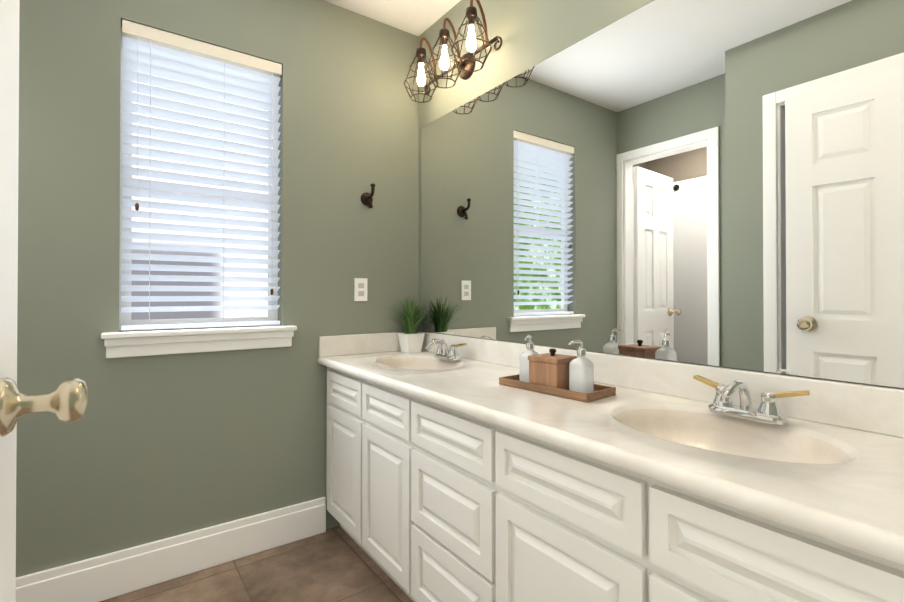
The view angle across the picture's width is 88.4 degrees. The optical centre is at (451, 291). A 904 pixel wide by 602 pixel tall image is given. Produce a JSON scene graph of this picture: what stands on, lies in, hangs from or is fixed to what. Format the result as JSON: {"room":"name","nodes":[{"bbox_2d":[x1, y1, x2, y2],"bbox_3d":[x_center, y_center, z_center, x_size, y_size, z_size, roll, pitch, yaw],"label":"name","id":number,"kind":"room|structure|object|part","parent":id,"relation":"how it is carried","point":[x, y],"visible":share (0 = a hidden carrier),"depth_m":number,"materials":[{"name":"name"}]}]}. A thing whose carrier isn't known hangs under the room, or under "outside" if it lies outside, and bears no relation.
{"room":"bathroom","nodes":[
{"label":"bathroom","id":0,"kind":"room"},
{"bbox_2d":[16,0,417,576],"bbox_3d":[-0.922,-0.129,2.095,1.945,2.570,0.100,0,-1,-36],"label":"wall","id":1,"kind":"structure","parent":0,"point":[146,449],"depth_m":1.92,"materials":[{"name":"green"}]},
{"bbox_2d":[15,497,325,601],"bbox_3d":[-1.142,1.071,1.854,1.315,0.165,0.019,0,-1,-36],"label":"baseboard","id":2,"kind":"structure","parent":1,"relation":"attached to","point":[110,575],"depth_m":1.85,"materials":[{"name":"white wood"}]},
{"bbox_2d":[119,27,277,330],"bbox_3d":[-1.075,-0.446,2.027,0.609,1.208,0.030,0,-1,-36],"label":"window","id":3,"kind":"structure","parent":1,"relation":"in","point":[124,318],"depth_m":1.89,"materials":[{"name":"white"}]},
{"bbox_2d":[121,19,281,330],"bbox_3d":[-1.043,-0.447,1.984,0.601,1.202,0.065,0,-1,-36],"label":"window blinds","id":4,"kind":"object","parent":3,"relation":"attached to","point":[147,50],"visible":0.92,"depth_m":1.97,"materials":[{"name":"white plastic"}]},
{"bbox_2d":[101,325,296,338],"bbox_3d":[-1.031,0.169,1.962,0.719,0.022,0.105,0,-1,-36],"label":"window sill","id":5,"kind":"structure","parent":1,"relation":"attached to","point":[170,332],"depth_m":1.90,"materials":[{"name":"white wood"}]},
{"bbox_2d":[104,331,293,357],"bbox_3d":[-1.018,0.217,1.944,0.699,0.075,0.028,0,-1,-36],"label":"apron","id":6,"kind":"object","parent":1,"relation":"attached to","point":[135,347],"visible":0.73,"depth_m":1.91,"materials":[{"name":"white wood"}]},
{"bbox_2d":[354,278,366,300],"bbox_3d":[-0.462,-0.007,2.360,0.070,0.116,0.008,0,-1,-36],"label":"electrical outlet plate","id":7,"kind":"object","parent":1,"relation":"attached to","point":[360,289],"visible":1,"depth_m":2.36,"materials":[{"name":"white plastic"}]},
{"bbox_2d":[361,183,374,207],"bbox_3d":[-0.413,-0.479,2.351,0.068,0.122,0.085,0,-1,-36],"label":"hook","id":8,"kind":"object","parent":1,"relation":"attached to","point":[366,198],"visible":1,"depth_m":2.36,"materials":[{"name":"brown metal"}]},
{"bbox_2d":[100,526,412,601],"bbox_3d":[-0.742,1.171,0.771,3.195,0.050,3.350,0,-1,-36],"label":"floor","id":9,"kind":"structure","parent":0,"point":[337,564],"depth_m":1.85,"materials":[{"name":"tile"}]},
{"bbox_2d":[318,350,903,601],"bbox_3d":[0.373,0.730,1.301,0.565,0.840,2.689,0,-1,-36],"label":"bathroom vanity","id":10,"kind":"object","parent":9,"relation":"on","point":[427,501],"depth_m":1.07,"materials":[{"name":"white wood"}]},
{"bbox_2d":[385,295,432,352],"bbox_3d":[-0.220,0.165,2.360,0.253,0.303,0.257,0,-1,-36],"label":"plant","id":11,"kind":"object","parent":10,"relation":"on","point":[411,338],"visible":0.98,"depth_m":2.40,"materials":[{"name":"green plant"}]},
{"bbox_2d":[425,339,466,360],"bbox_3d":[-0.059,0.268,2.146,0.147,0.095,0.258,0,-1,-36],"label":"faucet","id":12,"kind":"object","parent":10,"relation":"on","point":[444,351],"visible":1,"depth_m":2.13,"materials":[{"name":"silver metal"}]},
{"bbox_2d":[499,374,615,401],"bbox_3d":[0.322,0.298,1.464,0.150,0.024,0.340,0,-1,-40],"label":"tray","id":13,"kind":"object","parent":10,"relation":"on","point":[601,391],"visible":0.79,"depth_m":1.38,"materials":[{"name":"brown wood"}]},
{"bbox_2d":[519,335,538,381],"bbox_3d":[0.254,0.223,1.545,0.072,0.157,0.056,0,-1,-41],"label":"dispenser","id":14,"kind":"object","parent":13,"relation":"on","point":[523,368],"visible":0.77,"depth_m":1.54,"materials":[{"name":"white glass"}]},
{"bbox_2d":[528,348,576,389],"bbox_3d":[0.315,0.240,1.454,0.106,0.122,0.117,0,-1,-40],"label":"box","id":15,"kind":"object","parent":13,"relation":"on","point":[551,369],"visible":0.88,"depth_m":1.41,"materials":[{"name":"brown wood"}]},
{"bbox_2d":[568,340,593,392],"bbox_3d":[0.377,0.222,1.368,0.072,0.157,0.056,0,-1,-41],"label":"dispenser","id":16,"kind":"object","parent":13,"relation":"on","point":[581,372],"visible":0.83,"depth_m":1.35,"materials":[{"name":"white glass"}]},
{"bbox_3d":[0.373,0.372,1.304,0.565,0.124,2.689,0,-1,-36],"label":"bathroom vanity top","id":17,"kind":"part","parent":10,"relation":"part of","materials":[{"name":"beige stone"}]},
{"bbox_2d":[318,331,903,437],"bbox_3d":[0.374,0.260,1.305,0.562,0.100,2.689,0,-1,-36],"label":"backsplash","id":18,"kind":"structure","parent":10,"relation":"on","point":[873,409],"depth_m":1.31,"materials":[{"name":"stone"}]},
{"bbox_2d":[693,375,810,424],"bbox_3d":[0.686,0.260,1.117,0.147,0.095,0.258,0,-1,-36],"label":"faucet","id":19,"kind":"object","parent":10,"relation":"on","point":[768,410],"visible":1,"depth_m":1.10,"materials":[{"name":"silver metal"}]},
{"bbox_2d":[324,0,460,36],"bbox_3d":[-0.742,-1.449,0.791,3.195,0.050,3.350,0,-1,-36],"label":"ceiling","id":20,"kind":"structure","parent":0,"point":[418,18],"depth_m":2.34,"materials":[{"name":"white paint"}]},
{"bbox_2d":[404,0,501,102],"bbox_3d":[-0.015,-1.106,2.147,0.221,0.308,0.599,0,-1,-36],"label":"sconce","id":21,"kind":"object","parent":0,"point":[464,65],"visible":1,"depth_m":2.12,"materials":[{"name":"brown metal"}]},
{"bbox_2d":[418,0,903,388],"bbox_3d":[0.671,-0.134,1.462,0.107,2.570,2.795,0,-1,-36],"label":"mirror","id":22,"kind":"object","parent":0,"point":[714,182],"depth_m":1.38,"materials":[{"name":"clear glass"}]},
{"label":"outside","id":23,"kind":"structure","parent":0,"visible":0},
{"bbox_2d":[131,66,267,319],"bbox_3d":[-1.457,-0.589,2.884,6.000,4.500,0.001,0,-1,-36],"label":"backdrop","id":24,"kind":"structure","parent":23,"point":[192,314],"depth_m":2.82,"materials":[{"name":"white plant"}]},
{"bbox_3d":[-0.538,0.057,0.313,0.100,2.171,0.862,0,-1,-36],"label":"trim","id":25,"kind":"structure","parent":0,"visible":0},
{"bbox_2d":[0,0,88,601],"bbox_3d":[-0.445,0.056,0.343,0.222,2.158,0.795,0,0,-32],"label":"entry door","id":26,"kind":"structure","parent":25,"relation":"attached to","point":[67,401],"depth_m":0.64,"materials":[{"name":"white wood"}]},
{"bbox_3d":[-0.607,0.152,0.598,0.222,0.076,0.076,0,0,-32],"label":"knob","id":27,"kind":"part","parent":26,"relation":"part of","materials":[{"name":"gold metal"}]}
]}

